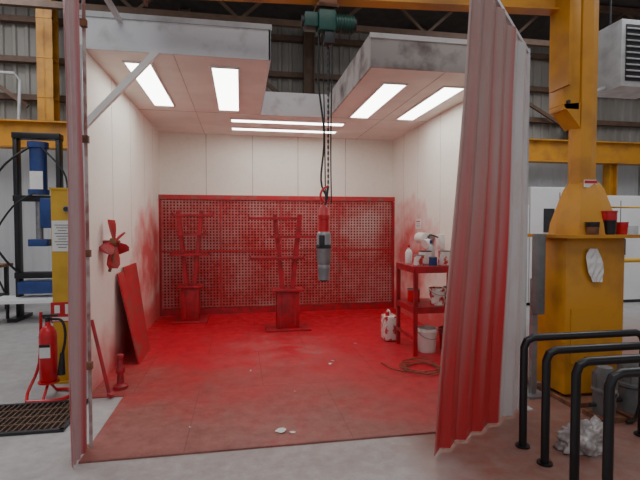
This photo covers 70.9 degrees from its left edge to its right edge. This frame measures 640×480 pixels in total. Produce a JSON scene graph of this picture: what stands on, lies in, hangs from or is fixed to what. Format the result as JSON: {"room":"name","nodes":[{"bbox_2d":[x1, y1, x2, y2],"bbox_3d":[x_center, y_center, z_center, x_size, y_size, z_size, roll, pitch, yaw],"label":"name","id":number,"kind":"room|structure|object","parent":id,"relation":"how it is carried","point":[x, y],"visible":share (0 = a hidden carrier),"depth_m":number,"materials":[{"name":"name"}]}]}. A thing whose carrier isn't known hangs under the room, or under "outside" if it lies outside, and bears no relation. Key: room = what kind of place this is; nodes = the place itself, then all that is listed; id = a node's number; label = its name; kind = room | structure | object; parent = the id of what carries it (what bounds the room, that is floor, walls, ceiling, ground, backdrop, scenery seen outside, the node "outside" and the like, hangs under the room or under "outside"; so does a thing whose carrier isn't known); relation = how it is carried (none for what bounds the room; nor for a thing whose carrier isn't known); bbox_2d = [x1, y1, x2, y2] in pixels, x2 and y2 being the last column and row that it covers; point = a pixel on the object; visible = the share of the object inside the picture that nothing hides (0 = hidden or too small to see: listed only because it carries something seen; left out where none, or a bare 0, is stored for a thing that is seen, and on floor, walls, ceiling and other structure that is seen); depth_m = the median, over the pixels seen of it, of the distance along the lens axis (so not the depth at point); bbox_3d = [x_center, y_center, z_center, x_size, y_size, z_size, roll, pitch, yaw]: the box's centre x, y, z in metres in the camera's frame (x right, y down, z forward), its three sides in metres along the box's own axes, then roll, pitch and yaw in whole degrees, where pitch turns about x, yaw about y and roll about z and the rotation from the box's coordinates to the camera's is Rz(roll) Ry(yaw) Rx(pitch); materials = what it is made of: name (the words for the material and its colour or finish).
{"room":"workshop","nodes":[
{"label":"workshop","id":0,"kind":"room"},
{"bbox_2d":[80,44,159,398],"bbox_3d":[-2.521,-0.209,6.000,0.090,3.220,3.900,0,2,-10],"label":"wall","id":1,"kind":"structure","parent":0,"point":[124,186],"depth_m":5.18,"materials":[{"name":"paint"}]},
{"bbox_2d":[99,219,128,271],"bbox_3d":[-2.135,0.059,4.671,0.214,0.542,0.339,0,2,-10],"label":"propeller","id":2,"kind":"object","parent":1,"relation":"attached to","point":[113,247],"visible":1,"depth_m":4.63,"materials":[{"name":"red metal"}]},
{"bbox_2d":[87,49,158,127],"bbox_3d":[-1.835,-1.393,4.141,0.681,0.747,0.050,0,2,-10],"label":"brace","id":3,"kind":"object","parent":1,"relation":"attached to","point":[95,114],"visible":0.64,"depth_m":4.12,"materials":[{"name":"light grey metal"},{"name":"steel"}]},
{"bbox_2d":[79,10,466,117],"bbox_3d":[-0.240,-1.965,5.559,4.460,0.340,2.245,0,2,-10],"label":"fascia","id":4,"kind":"object","parent":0,"point":[137,33],"depth_m":4.37,"materials":[{"name":"grey metal"}]},
{"bbox_2d":[159,132,392,196],"bbox_3d":[-0.719,-0.286,8.335,4.440,3.220,0.084,0,2,-10],"label":"wall","id":5,"kind":"structure","parent":0,"point":[189,164],"depth_m":8.22,"materials":[{"name":"paint"}]},
{"bbox_2d":[87,50,464,139],"bbox_3d":[-0.390,-1.987,6.408,4.440,0.313,3.880,0,2,-10],"label":"ceiling","id":6,"kind":"structure","parent":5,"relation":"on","point":[188,81],"depth_m":5.85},
{"bbox_2d":[122,60,175,106],"bbox_3d":[-1.953,-1.786,5.260,0.280,0.018,1.650,0,2,-10],"label":"ceiling light","id":7,"kind":"object","parent":6,"relation":"attached to","point":[149,81],"visible":0.86,"depth_m":5.18,"materials":[{"name":"white plastic"}]},
{"bbox_2d":[210,66,239,110],"bbox_3d":[-1.125,-1.793,5.457,0.300,0.018,1.750,0,2,-10],"label":"ceiling light","id":8,"kind":"object","parent":6,"relation":"attached to","point":[226,80],"visible":1,"depth_m":5.22,"materials":[{"name":"white plastic"}]},
{"bbox_2d":[231,127,337,133],"bbox_3d":[-0.599,-1.866,7.656,1.800,0.018,0.200,0,2,-10],"label":"ceiling light","id":9,"kind":"object","parent":6,"relation":"attached to","point":[232,128],"visible":1,"depth_m":7.64,"materials":[{"name":"white plastic"}]},
{"bbox_2d":[230,118,345,126],"bbox_3d":[-0.494,-1.846,7.065,1.800,0.018,0.200,0,2,-10],"label":"ceiling light","id":10,"kind":"object","parent":6,"relation":"attached to","point":[239,120],"visible":1,"depth_m":7.04,"materials":[{"name":"white plastic"}]},
{"bbox_2d":[349,82,407,118],"bbox_3d":[0.721,-1.809,5.934,0.300,0.018,1.650,0,2,-10],"label":"ceiling light","id":11,"kind":"object","parent":6,"relation":"attached to","point":[386,91],"visible":1,"depth_m":5.76,"materials":[{"name":"white plastic"}]},
{"bbox_2d":[395,86,463,120],"bbox_3d":[1.435,-1.813,6.060,0.290,0.018,1.650,0,2,-10],"label":"ceiling light","id":12,"kind":"object","parent":6,"relation":"attached to","point":[444,93],"visible":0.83,"depth_m":5.90,"materials":[{"name":"white plastic"}]},
{"bbox_2d":[0,302,639,479],"bbox_3d":[0.377,1.518,3.673,20.000,0.122,17.000,0,2,-10],"label":"floor","id":13,"kind":"structure","parent":0,"point":[198,376],"depth_m":3.76,"materials":[{"name":"red concrete"}]},
{"bbox_2d":[0,263,12,308],"bbox_3d":[-6.620,0.718,8.203,1.600,1.230,0.600,0,2,-10],"label":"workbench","id":14,"kind":"object","parent":13,"relation":"on","point":[5,265],"visible":0.85,"depth_m":8.54,"materials":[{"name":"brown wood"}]},
{"bbox_2d":[0,132,67,322],"bbox_3d":[-4.910,-0.226,7.564,1.353,3.150,0.790,0,2,-10],"label":"press","id":15,"kind":"object","parent":13,"relation":"on","point":[38,192],"visible":0.73,"depth_m":7.55,"materials":[{"name":"black paint"}]},
{"bbox_2d":[25,312,68,402],"bbox_3d":[-2.495,1.070,4.172,0.390,0.776,0.342,0,2,-10],"label":"fire extinguisher","id":16,"kind":"object","parent":13,"relation":"on","point":[48,367],"visible":0.91,"depth_m":4.12,"materials":[{"name":"red metal"}]},
{"bbox_2d":[49,187,68,383],"bbox_3d":[-2.615,0.458,4.654,0.300,1.975,0.300,0,2,-10],"label":"post","id":17,"kind":"object","parent":13,"relation":"on","point":[59,196],"visible":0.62,"depth_m":4.54,"materials":[{"name":"metal"}]},
{"bbox_2d":[79,0,121,451],"bbox_3d":[-1.691,-0.262,3.452,0.110,3.495,1.500,0,2,-10],"label":"rail","id":18,"kind":"object","parent":13,"relation":"on","point":[83,22],"visible":0.9,"depth_m":3.17,"materials":[{"name":"grey metal"}]},
{"bbox_2d":[63,0,86,468],"bbox_3d":[-1.624,-0.234,2.987,0.043,3.430,0.261,0,2,-6],"label":"curtain","id":19,"kind":"object","parent":18,"relation":"hanging from","point":[77,317],"visible":1,"depth_m":2.99,"materials":[{"name":"plastic"}]},
{"bbox_2d":[91,320,114,397],"bbox_3d":[-2.021,1.098,4.159,0.245,0.718,0.061,0,2,11],"label":"handle","id":20,"kind":"object","parent":13,"relation":"on","point":[110,394],"visible":0.93,"depth_m":4.16,"materials":[{"name":"red metal"}]},
{"bbox_2d":[113,353,127,390],"bbox_3d":[-1.941,1.274,4.373,0.140,0.340,0.140,0,2,-10],"label":"jack","id":21,"kind":"object","parent":13,"relation":"on","point":[120,385],"visible":1,"depth_m":4.35,"materials":[{"name":"metal"}]},
{"bbox_2d":[117,272,150,363],"bbox_3d":[-2.231,0.890,5.417,0.236,1.038,0.660,0,2,-10],"label":"plywood board","id":22,"kind":"object","parent":13,"relation":"on","point":[138,331],"visible":0.93,"depth_m":5.34,"materials":[{"name":"red wood"}]},
{"bbox_2d":[122,263,146,354],"bbox_3d":[-2.317,0.856,5.675,0.156,1.088,0.680,0,2,-10],"label":"plywood board","id":23,"kind":"object","parent":13,"relation":"on","point":[131,269],"visible":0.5,"depth_m":5.83,"materials":[{"name":"red wood"}]},
{"bbox_2d":[168,210,214,323],"bbox_3d":[-2.098,0.426,7.426,0.736,1.831,0.420,0,2,-10],"label":"stand","id":24,"kind":"object","parent":13,"relation":"on","point":[190,293],"visible":1,"depth_m":7.33,"materials":[{"name":"red metal"}]},
{"bbox_2d":[189,343,355,432],"bbox_3d":[-0.312,1.423,4.787,0.924,0.012,2.814,0,2,15],"label":"paper scraps","id":25,"kind":"object","parent":13,"relation":"on","point":[280,430],"visible":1,"depth_m":3.46,"materials":[{"name":"white paper"}]},
{"bbox_2d":[158,194,394,315],"bbox_3d":[-0.701,0.256,8.251,4.280,2.118,0.130,0,2,-10],"label":"wall","id":26,"kind":"structure","parent":13,"relation":"on","point":[361,229],"depth_m":8.20,"materials":[{"name":"red metal"}]},
{"bbox_2d":[247,214,316,332],"bbox_3d":[-0.548,0.483,6.869,1.116,1.754,0.420,0,2,-10],"label":"stand","id":27,"kind":"object","parent":13,"relation":"on","point":[287,298],"visible":0.88,"depth_m":6.78,"materials":[{"name":"red metal"}]},
{"bbox_2d":[0,119,639,195],"bbox_3d":[-0.792,-0.602,10.239,20.000,3.725,0.370,0,2,-10],"label":"beam","id":28,"kind":"structure","parent":13,"relation":"on","point":[609,154],"depth_m":11.30,"materials":[{"name":"yellow metal"}]},
{"bbox_2d":[35,0,59,120],"bbox_3d":[-5.634,-3.731,9.316,0.300,2.560,0.360,0,2,-10],"label":"steel column","id":29,"kind":"structure","parent":28,"relation":"on","point":[47,32],"depth_m":9.17,"materials":[{"name":"yellow metal"}]},
{"bbox_2d":[381,309,395,340],"bbox_3d":[0.960,1.169,6.233,0.180,0.409,0.220,0,2,-10],"label":"jerrycan","id":30,"kind":"object","parent":13,"relation":"on","point":[388,320],"visible":0.94,"depth_m":6.13,"materials":[{"name":"white plastic"}]},
{"bbox_2d":[143,0,639,407],"bbox_3d":[0.692,-0.832,3.969,4.384,4.600,0.713,0,2,-9],"label":"crane","id":31,"kind":"object","parent":13,"relation":"on","point":[574,302],"visible":0.82,"depth_m":4.10,"materials":[{"name":"metal"}]},
{"bbox_2d":[301,0,356,281],"bbox_3d":[0.079,-0.940,4.044,0.490,2.630,0.245,0,2,-10],"label":"chain hoist","id":32,"kind":"object","parent":31,"relation":"hanging from","point":[324,21],"visible":1,"depth_m":4.01,"materials":[{"name":"metal"}]},
{"bbox_2d":[585,222,599,234],"bbox_3d":[2.422,-0.105,4.000,0.119,0.110,0.119,0,2,-10],"label":"paint pot","id":33,"kind":"object","parent":31,"relation":"on","point":[592,228],"visible":1,"depth_m":3.96,"materials":[{"name":"metal"}]},
{"bbox_2d":[586,249,603,281],"bbox_3d":[2.461,0.227,4.020,0.175,0.300,0.025,0,2,-10],"label":"rag","id":34,"kind":"object","parent":31,"relation":"hanging from","point":[593,258],"visible":1,"depth_m":4.02,"materials":[{"name":"fabric"}]},
{"bbox_2d":[601,211,617,233],"bbox_3d":[2.581,-0.155,4.016,0.130,0.210,0.130,0,2,-10],"label":"paint pot","id":35,"kind":"object","parent":31,"relation":"on","point":[609,218],"visible":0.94,"depth_m":3.97,"materials":[{"name":"plastic"}]},
{"bbox_2d":[616,222,628,233],"bbox_3d":[2.734,-0.107,4.075,0.108,0.110,0.108,0,2,-10],"label":"paint pot","id":36,"kind":"object","parent":31,"relation":"on","point":[621,227],"visible":0.8,"depth_m":4.04,"materials":[{"name":"plastic"}]},
{"bbox_2d":[381,358,439,374],"bbox_3d":[1.037,1.402,4.962,0.599,0.035,0.559,0,2,-10],"label":"air hose","id":37,"kind":"object","parent":13,"relation":"on","point":[422,362],"visible":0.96,"depth_m":4.97,"materials":[{"name":"rubber"}]},
{"bbox_2d":[396,262,448,356],"bbox_3d":[1.456,0.851,5.797,0.770,1.090,0.650,0,2,-10],"label":"side table","id":38,"kind":"object","parent":13,"relation":"on","point":[424,306],"visible":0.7,"depth_m":5.47,"materials":[{"name":"red metal"}]},
{"bbox_2d":[405,245,411,263],"bbox_3d":[1.154,0.185,5.848,0.090,0.240,0.090,0,2,-10],"label":"bottle","id":39,"kind":"object","parent":38,"relation":"on","point":[408,254],"visible":1,"depth_m":5.82,"materials":[{"name":"white plastic"}]},
{"bbox_2d":[407,288,419,302],"bbox_3d":[1.212,0.716,5.825,0.166,0.170,0.166,0,2,-10],"label":"tin","id":40,"kind":"object","parent":38,"relation":"on","point":[409,290],"visible":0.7,"depth_m":5.77,"materials":[{"name":"red metal"}]},
{"bbox_2d":[414,255,424,265],"bbox_3d":[1.225,0.250,5.558,0.135,0.130,0.135,0,2,-10],"label":"tin","id":41,"kind":"object","parent":38,"relation":"on","point":[419,260],"visible":1,"depth_m":5.50,"materials":[{"name":"grey metal"}]},
{"bbox_2d":[419,250,431,264],"bbox_3d":[1.344,0.223,5.751,0.166,0.170,0.166,0,2,-10],"label":"tin","id":42,"kind":"object","parent":38,"relation":"on","point":[427,254],"visible":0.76,"depth_m":5.67,"materials":[{"name":"grey metal"}]},
{"bbox_2d":[427,240,434,255],"bbox_3d":[1.459,0.153,5.901,0.100,0.300,0.100,0,2,-10],"label":"bottle","id":43,"kind":"object","parent":38,"relation":"on","point":[431,247],"visible":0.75,"depth_m":5.87,"materials":[{"name":"white plastic"}]},
{"bbox_2d":[429,256,436,265],"bbox_3d":[1.392,0.261,5.537,0.104,0.110,0.104,0,2,-10],"label":"tin","id":44,"kind":"object","parent":38,"relation":"on","point":[432,259],"visible":1,"depth_m":5.50,"materials":[{"name":"blue metal"}]},
{"bbox_2d":[428,287,445,305],"bbox_3d":[1.470,0.703,5.624,0.226,0.210,0.246,0,2,-10],"label":"plastic bucket","id":45,"kind":"object","parent":38,"relation":"on","point":[436,294],"visible":0.89,"depth_m":5.56,"materials":[{"name":"white plastic"}]},
{"bbox_2d":[438,250,449,265],"bbox_3d":[1.552,0.223,5.605,0.166,0.180,0.166,0,2,-10],"label":"tin","id":46,"kind":"object","parent":38,"relation":"on","point":[443,255],"visible":0.83,"depth_m":5.54,"materials":[{"name":"grey metal"}]},
{"bbox_2d":[418,325,438,352],"bbox_3d":[1.347,1.250,5.649,0.278,0.300,0.303,0,2,-10],"label":"plastic bucket","id":47,"kind":"object","parent":13,"relation":"on","point":[427,334],"visible":0.94,"depth_m":5.57,"materials":[{"name":"white plastic"}]},
{"bbox_2d":[438,326,442,348],"bbox_3d":[1.654,1.262,5.754,0.278,0.270,0.303,0,2,-10],"label":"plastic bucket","id":48,"kind":"object","parent":13,"relation":"on","point":[440,328],"visible":0.17,"depth_m":5.74,"materials":[{"name":"plastic"}]},
{"bbox_2d":[495,0,532,410],"bbox_3d":[1.545,-0.255,3.837,0.560,3.454,1.849,1,2,20],"label":"rail","id":49,"kind":"object","parent":13,"relation":"on","point":[498,3],"visible":0.37,"depth_m":3.85,"materials":[{"name":"grey metal"}]},
{"bbox_2d":[434,0,530,455],"bbox_3d":[1.290,-0.223,3.389,1.266,3.380,0.164,-2,2,-39],"label":"curtain","id":50,"kind":"object","parent":49,"relation":"hanging from","point":[483,327],"visible":0.98,"depth_m":3.38,"materials":[{"name":"plastic"}]},
{"bbox_2d":[527,234,545,399],"bbox_3d":[2.003,0.701,4.215,0.200,1.520,0.205,0,2,-10],"label":"pedestal","id":51,"kind":"object","parent":13,"relation":"on","point":[537,282],"visible":0.91,"depth_m":4.14,"materials":[{"name":"grey metal"}]},
{"bbox_2d":[515,329,639,449],"bbox_3d":[1.958,1.082,3.328,1.100,0.817,0.100,0,2,-10],"label":"barrier","id":52,"kind":"object","parent":13,"relation":"on","point":[522,443],"visible":1,"depth_m":3.24,"materials":[{"name":"black metal"}]},
{"bbox_2d":[553,415,602,456],"bbox_3d":[1.893,1.377,3.219,0.437,0.232,0.277,0,2,-10],"label":"plastic sack","id":53,"kind":"object","parent":13,"relation":"on","point":[591,431],"visible":0.66,"depth_m":3.15,"materials":[{"name":"white plastic"}]},
{"bbox_2d":[526,187,639,305],"bbox_3d":[4.838,0.113,9.427,3.980,2.350,0.930,0,2,-10],"label":"tall cabinet","id":54,"kind":"object","parent":13,"relation":"on","point":[542,201],"visible":0.27,"depth_m":9.17,"materials":[{"name":"metal"}]},
{"bbox_2d":[537,342,639,467],"bbox_3d":[2.000,1.102,3.092,1.100,0.792,0.100,0,2,-10],"label":"barrier","id":55,"kind":"object","parent":13,"relation":"on","point":[543,461],"visible":1,"depth_m":2.99,"materials":[{"name":"black metal"}]},
{"bbox_2d":[582,365,625,422],"bbox_3d":[2.316,1.258,3.694,0.311,0.440,0.275,0,2,-10],"label":"pump","id":56,"kind":"object","parent":13,"relation":"on","point":[600,373],"visible":0.48,"depth_m":3.69,"materials":[{"name":"metal"}]},
{"bbox_2d":[569,354,639,479],"bbox_3d":[2.047,1.108,2.826,1.100,0.797,0.100,0,2,-10],"label":"barrier","id":57,"kind":"object","parent":13,"relation":"on","point":[575,408],"visible":1,"depth_m":2.72,"materials":[{"name":"black metal"}]},
{"bbox_2d":[602,367,639,479],"bbox_3d":[2.090,1.112,2.580,1.100,0.807,0.100,0,2,-10],"label":"barrier","id":58,"kind":"object","parent":13,"relation":"on","point":[615,376],"visible":1,"depth_m":2.47,"materials":[{"name":"black metal"}]},
{"bbox_2d":[611,206,639,262],"bbox_3d":[5.181,0.388,7.633,1.130,1.918,0.180,0,2,-10],"label":"rail","id":59,"kind":"object","parent":13,"relation":"on","point":[626,260],"visible":0.17,"depth_m":7.61,"materials":[{"name":"yellow metal"}]},
{"bbox_2d":[616,363,638,422],"bbox_3d":[2.599,1.226,3.760,0.330,0.500,0.322,0,2,-10],"label":"pump","id":60,"kind":"object","parent":13,"relation":"on","point":[627,401],"visible":0.51,"depth_m":3.73,"materials":[{"name":"metal"}]},
{"bbox_2d":[0,6,639,295],"bbox_3d":[-0.913,-1.962,10.879,20.000,6.400,0.140,0,2,-10],"label":"wall","id":61,"kind":"structure","parent":0,"point":[17,39],"depth_m":10.70,"materials":[{"name":"grey metal"}]},
{"bbox_2d":[0,7,639,139],"bbox_3d":[-0.862,-3.826,10.526,20.000,2.650,0.370,0,2,-10],"label":"wall","id":62,"kind":"structure","parent":61,"relation":"attached to","point":[308,39],"depth_m":10.54,"materials":[{"name":"grey metal"}]},
{"bbox_2d":[0,71,21,119],"bbox_3d":[-8.331,-2.957,8.943,4.330,1.043,0.150,0,2,-10],"label":"pipes","id":63,"kind":"object","parent":62,"relation":"attached to","point":[1,72],"visible":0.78,"depth_m":9.29,"materials":[{"name":"grey metal"}]},
{"bbox_2d":[54,0,639,39],"bbox_3d":[0.464,-5.950,2.932,20.000,2.100,16.000,0,2,-10],"label":"ceiling","id":64,"kind":"structure","parent":0,"point":[457,22],"depth_m":10.55,"materials":[{"name":"black metal"}]},
{"bbox_2d":[0,0,639,47],"bbox_3d":[-0.335,-5.257,7.488,20.040,1.820,3.720,0,2,-10],"label":"roof truss","id":65,"kind":"object","parent":64,"relation":"attached to","point":[39,4],"visible":0.54,"depth_m":9.15,"materials":[{"name":"brown metal"}]},
{"bbox_2d":[597,0,639,98],"bbox_3d":[3.956,-4.078,5.874,1.041,4.358,0.544,0,2,-10],"label":"heater","id":66,"kind":"object","parent":64,"relation":"hanging from","point":[619,42],"visible":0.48,"depth_m":5.75,"materials":[{"name":"grey metal"}]},
{"bbox_2d":[393,102,462,331],"bbox_3d":[1.770,-0.234,6.766,0.082,3.220,3.880,0,2,-10],"label":"wall","id":67,"kind":"structure","parent":0,"point":[425,158],"depth_m":7.10,"materials":[{"name":"paint"}]},
{"bbox_2d":[416,219,420,228],"bbox_3d":[1.615,-0.265,7.388,0.010,0.160,0.220,0,2,-10],"label":"notice","id":68,"kind":"object","parent":67,"relation":"attached to","point":[418,221],"visible":1,"depth_m":7.37,"materials":[{"name":"paper"}]},
{"bbox_2d":[414,232,434,242],"bbox_3d":[1.587,-0.032,7.000,0.205,0.170,0.510,0,2,-10],"label":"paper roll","id":69,"kind":"object","parent":67,"relation":"attached to","point":[418,237],"visible":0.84,"depth_m":6.80,"materials":[{"name":"white paper"}]},
{"bbox_2d":[421,234,443,248],"bbox_3d":[1.625,0.025,6.474,0.347,0.220,0.146,-1,2,-24],"label":"task lamp","id":70,"kind":"object","parent":67,"relation":"attached to","point":[425,243],"visible":0.98,"depth_m":6.46,"materials":[{"name":"white plastic"}]},
{"bbox_2d":[638,166,639,195],"bbox_3d":[10.361,-2.310,4.799,0.100,7.500,16.000,0,2,-10],"label":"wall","id":71,"kind":"structure","parent":0,"point":[639,166],"depth_m":12.59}
]}

